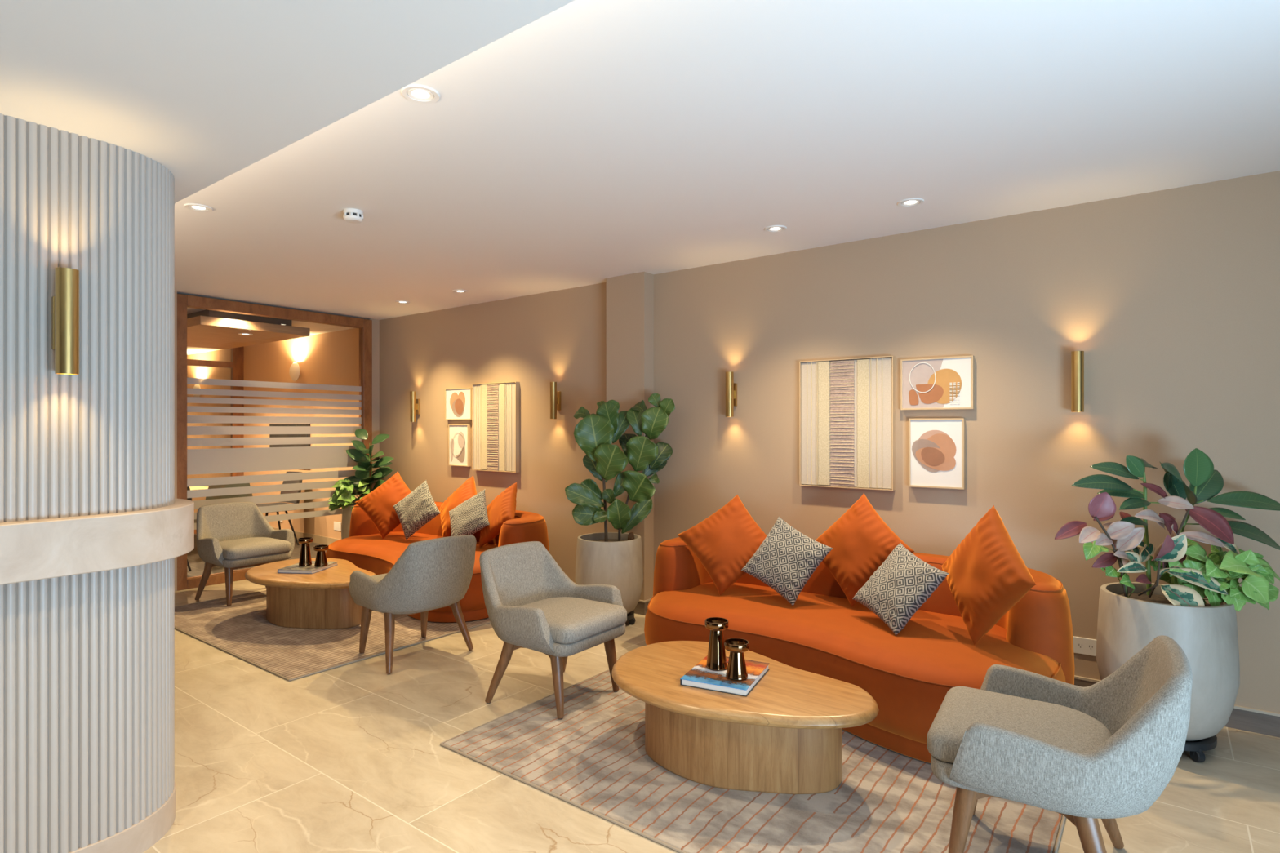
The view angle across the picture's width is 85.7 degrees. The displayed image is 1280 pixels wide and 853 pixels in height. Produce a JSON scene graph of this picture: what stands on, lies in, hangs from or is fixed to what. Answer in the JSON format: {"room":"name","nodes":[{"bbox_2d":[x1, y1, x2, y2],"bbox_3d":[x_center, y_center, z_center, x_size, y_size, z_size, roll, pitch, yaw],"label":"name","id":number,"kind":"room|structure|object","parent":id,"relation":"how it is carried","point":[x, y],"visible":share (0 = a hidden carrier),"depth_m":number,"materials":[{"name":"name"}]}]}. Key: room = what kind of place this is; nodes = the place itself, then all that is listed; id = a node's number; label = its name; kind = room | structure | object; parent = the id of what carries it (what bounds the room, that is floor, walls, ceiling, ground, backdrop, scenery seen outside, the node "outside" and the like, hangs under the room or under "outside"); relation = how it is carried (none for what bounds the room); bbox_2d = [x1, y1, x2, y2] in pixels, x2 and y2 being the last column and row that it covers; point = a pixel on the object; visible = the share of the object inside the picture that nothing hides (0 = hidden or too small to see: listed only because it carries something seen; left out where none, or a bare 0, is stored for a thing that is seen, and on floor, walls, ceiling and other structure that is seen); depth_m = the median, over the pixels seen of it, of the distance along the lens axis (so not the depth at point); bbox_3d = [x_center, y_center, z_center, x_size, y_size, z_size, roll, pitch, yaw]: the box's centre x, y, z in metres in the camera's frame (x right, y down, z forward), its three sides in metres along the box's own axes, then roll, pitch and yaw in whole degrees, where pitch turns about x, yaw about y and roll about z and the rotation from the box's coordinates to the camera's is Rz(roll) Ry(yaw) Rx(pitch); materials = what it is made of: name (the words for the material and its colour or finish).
{"room":"lobby","nodes":[
{"label":"lobby","id":0,"kind":"room"},
{"bbox_2d":[0,113,174,852],"bbox_3d":[-2.994,0.210,1.093,0.600,2.280,3.915,0,0,37],"label":"wall","id":1,"kind":"structure","parent":0,"point":[87,660],"depth_m":2.21,"materials":[{"name":"beige paint"}]},
{"bbox_2d":[51,266,79,374],"bbox_3d":[-1.770,-0.322,2.123,0.103,0.320,0.058,0,0,37],"label":"wall sconce","id":2,"kind":"object","parent":1,"relation":"attached to","point":[65,301],"visible":1,"depth_m":2.09,"materials":[{"name":"gold metal"}]},
{"bbox_2d":[0,498,194,585],"bbox_3d":[-2.975,0.371,1.118,0.724,0.174,3.977,0,0,37],"label":"trim","id":3,"kind":"structure","parent":1,"relation":"attached to","point":[30,550],"depth_m":2.17,"materials":[{"name":"stone"}]},
{"bbox_2d":[68,782,175,852],"bbox_3d":[-2.993,1.396,1.095,0.608,0.108,3.919,0,0,37],"label":"baseboard","id":4,"kind":"structure","parent":1,"relation":"attached to","point":[140,837],"depth_m":2.35,"materials":[{"name":"stone"}]},
{"bbox_2d":[174,290,177,591],"bbox_3d":[-5.792,0.125,3.947,0.120,2.650,5.470,0,0,37],"label":"wall","id":5,"kind":"structure","parent":0,"point":[175,292],"depth_m":6.08,"materials":[{"name":"paint"}]},
{"bbox_2d":[0,0,574,203],"bbox_3d":[-2.662,-1.115,0.712,9.100,0.370,4.310,0,0,37],"label":"ceiling","id":6,"kind":"structure","parent":5,"relation":"attached to","point":[206,91],"depth_m":1.75,"materials":[{"name":"white paint"}]},
{"bbox_2d":[186,519,326,577],"bbox_3d":[-7.286,1.444,7.980,7.140,0.012,4.880,0,0,37],"label":"floor","id":7,"kind":"structure","parent":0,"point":[197,565],"depth_m":7.48,"materials":[{"name":"beige tile"}]},
{"bbox_2d":[186,486,191,571],"bbox_3d":[-4.746,1.000,6.814,0.555,0.883,0.460,0,0,37],"label":"chair","id":8,"kind":"object","parent":7,"relation":"on","point":[188,487],"visible":0.04,"depth_m":6.87,"materials":[{"name":"grey fabric"}]},
{"bbox_2d":[189,486,208,490],"bbox_3d":[-5.813,1.065,7.720,1.500,0.745,1.950,0,0,37],"label":"meeting table","id":9,"kind":"object","parent":7,"relation":"on","point":[190,487],"visible":0.02,"depth_m":7.88,"materials":[{"name":"brown wood"}]},
{"bbox_2d":[204,483,252,563],"bbox_3d":[-4.452,1.000,7.452,0.460,0.883,0.555,0,0,-35],"label":"chair","id":10,"kind":"object","parent":7,"relation":"on","point":[214,486],"visible":0.08,"depth_m":7.23,"materials":[{"name":"grey fabric"}]},
{"bbox_2d":[256,471,302,545],"bbox_3d":[-4.425,1.000,8.388,0.460,0.883,0.555,0,0,37],"label":"chair","id":11,"kind":"object","parent":7,"relation":"on","point":[289,472],"visible":0.31,"depth_m":8.46,"materials":[{"name":"grey fabric"}]},
{"bbox_2d":[368,318,379,488],"bbox_3d":[-2.979,0.125,7.695,0.060,2.650,0.118,0,0,37],"label":"wall","id":12,"kind":"structure","parent":0,"point":[375,323],"depth_m":7.69,"materials":[{"name":"brown paint"}]},
{"bbox_2d":[177,293,372,591],"bbox_3d":[-3.564,0.135,6.877,0.100,2.630,1.892,0,0,37],"label":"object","id":13,"kind":"structure","parent":12,"relation":"in","point":[221,460],"depth_m":6.72,"materials":[{"name":"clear glass"}]},
{"bbox_2d":[142,579,1279,852],"bbox_3d":[-3.984,1.500,3.847,17.400,0.100,7.700,0,0,37],"label":"floor","id":14,"kind":"structure","parent":0,"point":[348,758],"depth_m":2.91,"materials":[{"name":"beige tile"}]},
{"bbox_2d":[195,502,294,605],"bbox_3d":[-3.379,1.058,5.874,0.691,0.780,0.658,0,0,37],"label":"lounge armchair","id":15,"kind":"object","parent":14,"relation":"on","point":[231,536],"visible":0.95,"depth_m":5.82,"materials":[{"name":"grey fabric"}]},
{"bbox_2d":[219,537,291,559],"bbox_3d":[-3.309,1.008,5.821,0.515,0.105,0.516,0,0,37],"label":"seat cushion","id":16,"kind":"object","parent":15,"relation":"on","point":[254,548],"depth_m":5.69,"materials":[{"name":"grey fabric"}]},
{"bbox_2d":[174,590,490,681],"bbox_3d":[-2.427,1.444,5.304,2.354,0.011,1.674,0,0,37],"label":"area rug","id":17,"kind":"object","parent":14,"relation":"on","point":[242,629],"visible":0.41,"depth_m":4.78,"materials":[{"name":"beige carpet"}]},
{"bbox_2d":[244,557,376,629],"bbox_3d":[-2.449,1.258,5.172,1.190,0.364,0.778,0,0,37],"label":"coffee table","id":18,"kind":"object","parent":17,"relation":"on","point":[322,599],"visible":0.78,"depth_m":4.93,"materials":[{"name":"brown wood"}]},
{"bbox_2d":[277,560,337,573],"bbox_3d":[-2.513,1.062,5.228,0.275,0.026,0.335,0,0,7],"label":"book","id":19,"kind":"object","parent":18,"relation":"on","point":[295,568],"visible":0.81,"depth_m":5.11,"materials":[{"name":"beige paper"}]},
{"bbox_2d":[297,537,312,566],"bbox_3d":[-2.538,0.947,5.228,0.103,0.205,0.103,0,0,37],"label":"candle holder","id":20,"kind":"object","parent":19,"relation":"on","point":[305,560],"visible":1,"depth_m":5.20,"materials":[{"name":"brown metal"}]},
{"bbox_2d":[313,544,328,566],"bbox_3d":[-2.411,0.974,5.213,0.103,0.150,0.103,0,0,37],"label":"candle holder","id":21,"kind":"object","parent":19,"relation":"on","point":[321,557],"visible":1,"depth_m":5.18,"materials":[{"name":"brown metal"}]},
{"bbox_2d":[325,501,549,622],"bbox_3d":[-1.871,1.085,6.032,2.349,0.698,1.267,0,0,37],"label":"curved sofa","id":22,"kind":"object","parent":17,"relation":"on","point":[365,547],"visible":0.38,"depth_m":5.77,"materials":[{"name":"orange fabric"}]},
{"bbox_2d":[355,471,411,538],"bbox_3d":[-2.318,0.719,6.406,0.623,0.596,0.283,0,0,-20],"label":"throw cushion","id":23,"kind":"object","parent":22,"relation":"on","point":[378,504],"visible":0.77,"depth_m":6.34,"materials":[{"name":"orange fabric"}]},
{"bbox_2d":[392,480,440,540],"bbox_3d":[-2.003,0.740,6.174,0.527,0.521,0.223,0,0,4],"label":"throw cushion","id":24,"kind":"object","parent":22,"relation":"on","point":[417,508],"visible":1,"depth_m":6.11,"materials":[{"name":"grey fabric"}]},
{"bbox_2d":[440,475,476,537],"bbox_3d":[-1.637,0.734,6.236,0.309,0.569,0.595,0,0,-21],"label":"throw cushion","id":25,"kind":"object","parent":22,"relation":"on","point":[467,490],"visible":0.59,"depth_m":6.19,"materials":[{"name":"orange fabric"}]},
{"bbox_2d":[448,489,489,536],"bbox_3d":[-1.460,0.773,5.875,0.499,0.473,0.260,0,0,12],"label":"throw cushion","id":26,"kind":"object","parent":22,"relation":"on","point":[470,517],"visible":0.89,"depth_m":5.81,"materials":[{"name":"grey fabric"}]},
{"bbox_2d":[479,482,516,548],"bbox_3d":[-1.201,0.744,5.853,0.562,0.544,0.305,0,0,29],"label":"throw cushion","id":27,"kind":"object","parent":22,"relation":"on","point":[502,508],"visible":0.89,"depth_m":5.75,"materials":[{"name":"orange fabric"}]},
{"bbox_2d":[328,429,393,538],"bbox_3d":[-2.976,0.736,7.282,0.703,1.428,0.678,0,0,37],"label":"planter","id":28,"kind":"object","parent":14,"relation":"on","point":[343,497],"visible":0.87,"depth_m":7.21,"materials":[{"name":"concrete"}]},
{"bbox_2d":[349,534,476,673],"bbox_3d":[-1.425,1.058,4.382,0.691,0.780,0.658,0,0,41],"label":"lounge armchair","id":29,"kind":"object","parent":14,"relation":"on","point":[429,575],"visible":1,"depth_m":4.13,"materials":[{"name":"grey fabric"}]},
{"bbox_2d":[370,573,387,581],"bbox_3d":[-1.492,1.008,4.440,0.515,0.105,0.516,0,0,41],"label":"seat cushion","id":30,"kind":"object","parent":29,"relation":"on","point":[379,577],"depth_m":4.42,"materials":[{"name":"grey fabric"}]},
{"bbox_2d":[479,541,626,719],"bbox_3d":[-0.476,1.058,3.739,0.691,0.780,0.658,0,0,36],"label":"lounge armchair","id":31,"kind":"object","parent":14,"relation":"on","point":[531,602],"visible":1,"depth_m":3.65,"materials":[{"name":"grey fabric"}]},
{"bbox_2d":[520,596,626,644],"bbox_3d":[-0.406,1.008,3.686,0.515,0.105,0.516,0,0,36],"label":"seat cushion","id":32,"kind":"object","parent":31,"relation":"on","point":[568,620],"depth_m":3.57,"materials":[{"name":"grey fabric"}]},
{"bbox_2d":[575,532,643,614],"bbox_3d":[-0.227,1.100,5.111,0.504,0.570,0.504,0,0,37],"label":"pot","id":33,"kind":"object","parent":14,"relation":"on","point":[611,558],"depth_m":4.92,"materials":[{"name":"ceramic"}]},
{"bbox_2d":[564,393,675,624],"bbox_3d":[-0.130,0.599,5.081,0.774,1.701,0.504,0,0,17],"label":"fiddle leaf fig","id":34,"kind":"object","parent":14,"relation":"on","point":[611,558],"visible":0.94,"depth_m":5.01,"materials":[{"name":"plant"}]},
{"bbox_2d":[440,669,1066,852],"bbox_3d":[0.522,1.444,3.099,2.339,0.011,1.674,0,0,37],"label":"area rug","id":35,"kind":"object","parent":14,"relation":"on","point":[594,759],"visible":0.45,"depth_m":2.69,"materials":[{"name":"beige carpet"}]},
{"bbox_2d":[611,640,879,794],"bbox_3d":[0.409,1.258,2.967,1.190,0.364,0.778,0,0,37],"label":"coffee table","id":36,"kind":"object","parent":35,"relation":"on","point":[784,736],"visible":0.93,"depth_m":2.74,"materials":[{"name":"brown wood"}]},
{"bbox_2d":[680,655,769,696],"bbox_3d":[0.371,1.061,2.966,0.285,0.028,0.345,0,0,26],"label":"book","id":37,"kind":"object","parent":36,"relation":"on","point":[700,676],"visible":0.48,"depth_m":2.87,"materials":[{"name":"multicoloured paper"}]},
{"bbox_2d":[704,617,728,671],"bbox_3d":[0.334,0.945,3.003,0.103,0.205,0.103,0,0,37],"label":"candle holder","id":38,"kind":"object","parent":37,"relation":"on","point":[716,659],"visible":1,"depth_m":2.97,"materials":[{"name":"brown metal"}]},
{"bbox_2d":[724,638,749,680],"bbox_3d":[0.405,0.973,2.887,0.103,0.148,0.103,0,0,37],"label":"candle holder","id":39,"kind":"object","parent":37,"relation":"on","point":[736,670],"visible":1,"depth_m":2.86,"materials":[{"name":"brown metal"}]},
{"bbox_2d":[644,537,1074,763],"bbox_3d":[1.019,1.085,3.834,2.349,0.698,1.267,0,0,37],"label":"curved sofa","id":40,"kind":"object","parent":35,"relation":"on","point":[908,674],"visible":0.62,"depth_m":3.34,"materials":[{"name":"orange fabric"}]},
{"bbox_2d":[677,494,767,595],"bbox_3d":[0.556,0.725,4.302,0.608,0.583,0.291,0,0,-9],"label":"throw cushion","id":41,"kind":"object","parent":40,"relation":"on","point":[725,541],"visible":0.91,"depth_m":4.24,"materials":[{"name":"orange fabric"}]},
{"bbox_2d":[741,516,832,606],"bbox_3d":[0.852,0.775,4.032,0.227,0.462,0.497,0,0,-43],"label":"throw cushion","id":42,"kind":"object","parent":40,"relation":"on","point":[787,558],"visible":1,"depth_m":3.98,"materials":[{"name":"grey fabric"}]},
{"bbox_2d":[815,493,914,607],"bbox_3d":[1.257,0.700,3.970,0.253,0.620,0.639,0,0,-29],"label":"throw cushion","id":43,"kind":"object","parent":40,"relation":"on","point":[860,541],"visible":0.78,"depth_m":3.90,"materials":[{"name":"orange fabric"}]},
{"bbox_2d":[852,542,949,635],"bbox_3d":[1.329,0.823,3.550,0.258,0.394,0.460,0,0,-15],"label":"throw cushion","id":44,"kind":"object","parent":40,"relation":"on","point":[904,582],"visible":1,"depth_m":3.47,"materials":[{"name":"grey fabric"}]},
{"bbox_2d":[942,505,1035,645],"bbox_3d":[1.624,0.696,3.253,0.205,0.647,0.662,0,0,-8],"label":"throw cushion","id":45,"kind":"object","parent":40,"relation":"on","point":[988,576],"visible":0.98,"depth_m":3.16,"materials":[{"name":"orange fabric"}]},
{"bbox_2d":[927,635,1192,852],"bbox_3d":[1.335,1.058,2.233,0.691,0.780,0.658,0,0,32],"label":"lounge armchair","id":46,"kind":"object","parent":14,"relation":"on","point":[1107,749],"visible":1,"depth_m":2.06,"materials":[{"name":"grey fabric"}]},
{"bbox_2d":[927,686,1111,764],"bbox_3d":[1.261,1.008,2.280,0.515,0.105,0.516,0,0,32],"label":"seat cushion","id":47,"kind":"object","parent":46,"relation":"on","point":[1073,722],"depth_m":2.29,"materials":[{"name":"grey fabric"}]},
{"bbox_2d":[1054,448,1279,762],"bbox_3d":[2.403,0.774,3.122,0.838,1.353,0.636,0,0,37],"label":"planter","id":48,"kind":"object","parent":14,"relation":"on","point":[1202,600],"visible":0.96,"depth_m":3.05,"materials":[{"name":"concrete"}]},
{"bbox_2d":[174,0,1279,319],"bbox_3d":[-0.395,-1.250,3.693,9.100,0.100,3.600,0,0,37],"label":"ceiling","id":49,"kind":"structure","parent":0,"point":[589,142],"depth_m":2.87,"materials":[{"name":"white paint"}]},
{"bbox_2d":[183,203,213,212],"bbox_3d":[-2.409,-1.196,3.764,0.134,0.007,0.134,0,0,37],"label":"recessed light","id":50,"kind":"object","parent":49,"relation":"in","point":[193,206],"visible":1,"depth_m":3.76,"materials":[{"name":"white plastic"}]},
{"bbox_2d":[342,208,363,223],"bbox_3d":[-1.593,-1.170,3.830,0.104,0.060,0.104,0,0,37],"label":"smoke detector","id":51,"kind":"object","parent":49,"relation":"attached to","point":[353,215],"visible":1,"depth_m":3.79,"materials":[{"name":"white plastic"}]},
{"bbox_2d":[395,300,409,303],"bbox_3d":[-2.274,-1.196,6.610,0.134,0.007,0.134,0,0,37],"label":"recessed light","id":52,"kind":"object","parent":49,"relation":"in","point":[397,301],"visible":1,"depth_m":6.61,"materials":[{"name":"white plastic"}]},
{"bbox_2d":[400,84,439,103],"bbox_3d":[-0.789,-1.196,2.480,0.134,0.007,0.134,0,0,37],"label":"recessed light","id":53,"kind":"object","parent":49,"relation":"in","point":[422,94],"visible":0.98,"depth_m":2.47,"materials":[{"name":"white plastic"}]},
{"bbox_2d":[452,289,467,293],"bbox_3d":[-1.585,-1.196,6.082,0.134,0.007,0.134,0,0,37],"label":"recessed light","id":54,"kind":"object","parent":49,"relation":"in","point":[453,291],"visible":1,"depth_m":6.07,"materials":[{"name":"white plastic"}]},
{"bbox_2d":[764,225,786,232],"bbox_3d":[0.818,-1.196,4.165,0.134,0.007,0.134,0,0,37],"label":"recessed light","id":55,"kind":"object","parent":49,"relation":"in","point":[773,228],"visible":1,"depth_m":4.16,"materials":[{"name":"white plastic"}]},
{"bbox_2d":[897,197,924,207],"bbox_3d":[1.443,-1.196,3.676,0.134,0.007,0.134,0,0,37],"label":"recessed light","id":56,"kind":"object","parent":49,"relation":"in","point":[913,202],"visible":1,"depth_m":3.67,"materials":[{"name":"white plastic"}]},
{"bbox_2d":[186,170,1279,713],"bbox_3d":[-2.167,0.125,7.227,16.200,2.650,0.120,0,0,37],"label":"wall","id":57,"kind":"structure","parent":0,"point":[1170,298],"depth_m":4.11,"materials":[{"name":"beige paint"}]},
{"bbox_2d":[193,384,200,397],"bbox_3d":[-6.809,-0.550,10.622,0.236,0.236,0.095,0,0,37],"label":"sconce","id":58,"kind":"object","parent":57,"relation":"attached to","point":[196,386],"visible":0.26,"depth_m":10.56,"materials":[{"name":"white plastic"}]},
{"bbox_2d":[186,346,244,533],"bbox_3d":[-7.097,0.144,7.898,0.080,2.588,4.780,0,0,37],"label":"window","id":59,"kind":"structure","parent":57,"relation":"in","point":[237,363],"depth_m":9.69,"materials":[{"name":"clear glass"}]},
{"bbox_2d":[186,309,310,349],"bbox_3d":[-4.672,-1.060,7.568,2.100,0.180,1.050,0,0,37],"label":"ceiling panel","id":60,"kind":"object","parent":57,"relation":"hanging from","point":[211,329],"visible":0.69,"depth_m":7.09,"materials":[{"name":"brown wood"}]},
{"bbox_2d":[238,333,253,335],"bbox_3d":[-4.109,-0.967,7.184,0.134,0.007,0.134,0,0,37],"label":"recessed light","id":61,"kind":"object","parent":60,"relation":"attached to","point":[242,334],"visible":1,"depth_m":7.18,"materials":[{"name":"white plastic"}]},
{"bbox_2d":[181,293,364,355],"bbox_3d":[-7.280,-1.200,7.987,7.140,0.100,5.100,0,0,37],"label":"ceiling","id":62,"kind":"structure","parent":57,"relation":"attached to","point":[315,328],"depth_m":7.98,"materials":[{"name":"beige paint"}]},
{"bbox_2d":[269,423,310,447],"bbox_3d":[-4.547,0.230,8.938,1.020,0.540,0.037,0,0,37],"label":"wall screen","id":63,"kind":"object","parent":57,"relation":"attached to","point":[271,424],"visible":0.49,"depth_m":8.90,"materials":[{"name":"black plastic"}]},
{"bbox_2d":[288,362,300,381],"bbox_3d":[-4.381,-0.705,8.776,0.236,0.236,0.095,0,0,37],"label":"sconce","id":64,"kind":"object","parent":57,"relation":"attached to","point":[295,371],"visible":1,"depth_m":8.72,"materials":[{"name":"white plastic"}]},
{"bbox_2d":[333,521,341,531],"bbox_3d":[-3.619,1.188,8.250,0.160,0.100,0.010,0,0,37],"label":"wall outlet","id":65,"kind":"object","parent":57,"relation":"attached to","point":[337,526],"visible":0.91,"depth_m":8.24,"materials":[{"name":"white plastic"}]},
{"bbox_2d":[409,391,420,422],"bbox_3d":[-2.363,-0.214,7.236,0.058,0.320,0.103,0,0,37],"label":"wall sconce","id":66,"kind":"object","parent":57,"relation":"attached to","point":[413,406],"visible":1,"depth_m":7.20,"materials":[{"name":"gold metal"}]},
{"bbox_2d":[444,387,471,419],"bbox_3d":[-1.796,-0.229,6.847,0.403,0.312,0.035,0,0,37],"label":"framed print","id":67,"kind":"object","parent":57,"relation":"attached to","point":[458,402],"visible":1,"depth_m":6.83,"materials":[{"name":"white paper"}]},
{"bbox_2d":[448,424,471,466],"bbox_3d":[-1.792,0.180,6.844,0.305,0.413,0.035,0,0,37],"label":"framed print","id":68,"kind":"object","parent":57,"relation":"attached to","point":[459,435],"visible":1,"depth_m":6.82,"materials":[{"name":"white paper"}]},
{"bbox_2d":[471,381,519,472],"bbox_3d":[-1.369,0.000,6.516,0.617,0.834,0.045,0,0,37],"label":"framed print","id":69,"kind":"object","parent":57,"relation":"attached to","point":[495,406],"visible":1,"depth_m":6.49,"materials":[{"name":"beige wood"}]},
{"bbox_2d":[550,382,560,418],"bbox_3d":[-0.737,-0.230,5.999,0.058,0.320,0.103,0,0,37],"label":"wall sconce","id":70,"kind":"object","parent":57,"relation":"attached to","point":[555,396],"visible":1,"depth_m":5.96,"materials":[{"name":"gold metal"}]},
{"bbox_2d":[606,271,653,600],"bbox_3d":[-0.082,0.125,5.487,0.381,2.650,0.125,0,0,37],"label":"wall pier","id":71,"kind":"object","parent":57,"relation":"attached to","point":[629,297],"visible":0.43,"depth_m":5.41,"materials":[{"name":"beige paint"}]},
{"bbox_2d":[725,371,737,417],"bbox_3d":[0.653,-0.233,4.942,0.058,0.320,0.103,0,0,37],"label":"wall sconce","id":72,"kind":"object","parent":57,"relation":"attached to","point":[731,388],"visible":1,"depth_m":4.90,"materials":[{"name":"gold metal"}]},
{"bbox_2d":[271,526,1279,737],"bbox_3d":[-2.245,1.395,7.125,16.200,0.110,0.137,0,0,37],"label":"baseboard","id":73,"kind":"structure","parent":57,"relation":"attached to","point":[1243,720],"depth_m":3.30,"materials":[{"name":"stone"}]},
{"bbox_2d":[799,355,895,490],"bbox_3d":[1.330,-0.024,4.463,0.617,0.834,0.045,0,0,37],"label":"wall art","id":74,"kind":"object","parent":57,"relation":"attached to","point":[847,406],"visible":1,"depth_m":4.43,"materials":[{"name":"beige fabric"}]},
{"bbox_2d":[908,417,965,489],"bbox_3d":[1.776,0.156,4.130,0.312,0.416,0.035,0,0,37],"label":"framed print","id":75,"kind":"object","parent":57,"relation":"attached to","point":[937,446],"visible":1,"depth_m":4.12,"materials":[{"name":"white paper"}]},
{"bbox_2d":[900,355,974,409],"bbox_3d":[1.776,-0.260,4.130,0.410,0.310,0.035,0,0,37],"label":"framed print","id":76,"kind":"object","parent":57,"relation":"attached to","point":[944,383],"visible":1,"depth_m":4.11,"materials":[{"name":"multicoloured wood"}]},
{"bbox_2d":[1071,351,1084,412],"bbox_3d":[2.329,-0.240,3.667,0.058,0.320,0.103,0,0,37],"label":"wall sconce","id":77,"kind":"object","parent":57,"relation":"attached to","point":[1077,357],"visible":1,"depth_m":3.63,"materials":[{"name":"gold metal"}]},
{"bbox_2d":[1072,636,1096,656],"bbox_3d":[2.382,1.173,3.685,0.115,0.088,0.009,0,0,37],"label":"wall outlet","id":78,"kind":"object","parent":57,"relation":"attached to","point":[1082,646],"visible":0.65,"depth_m":3.69,"materials":[{"name":"white plastic"}]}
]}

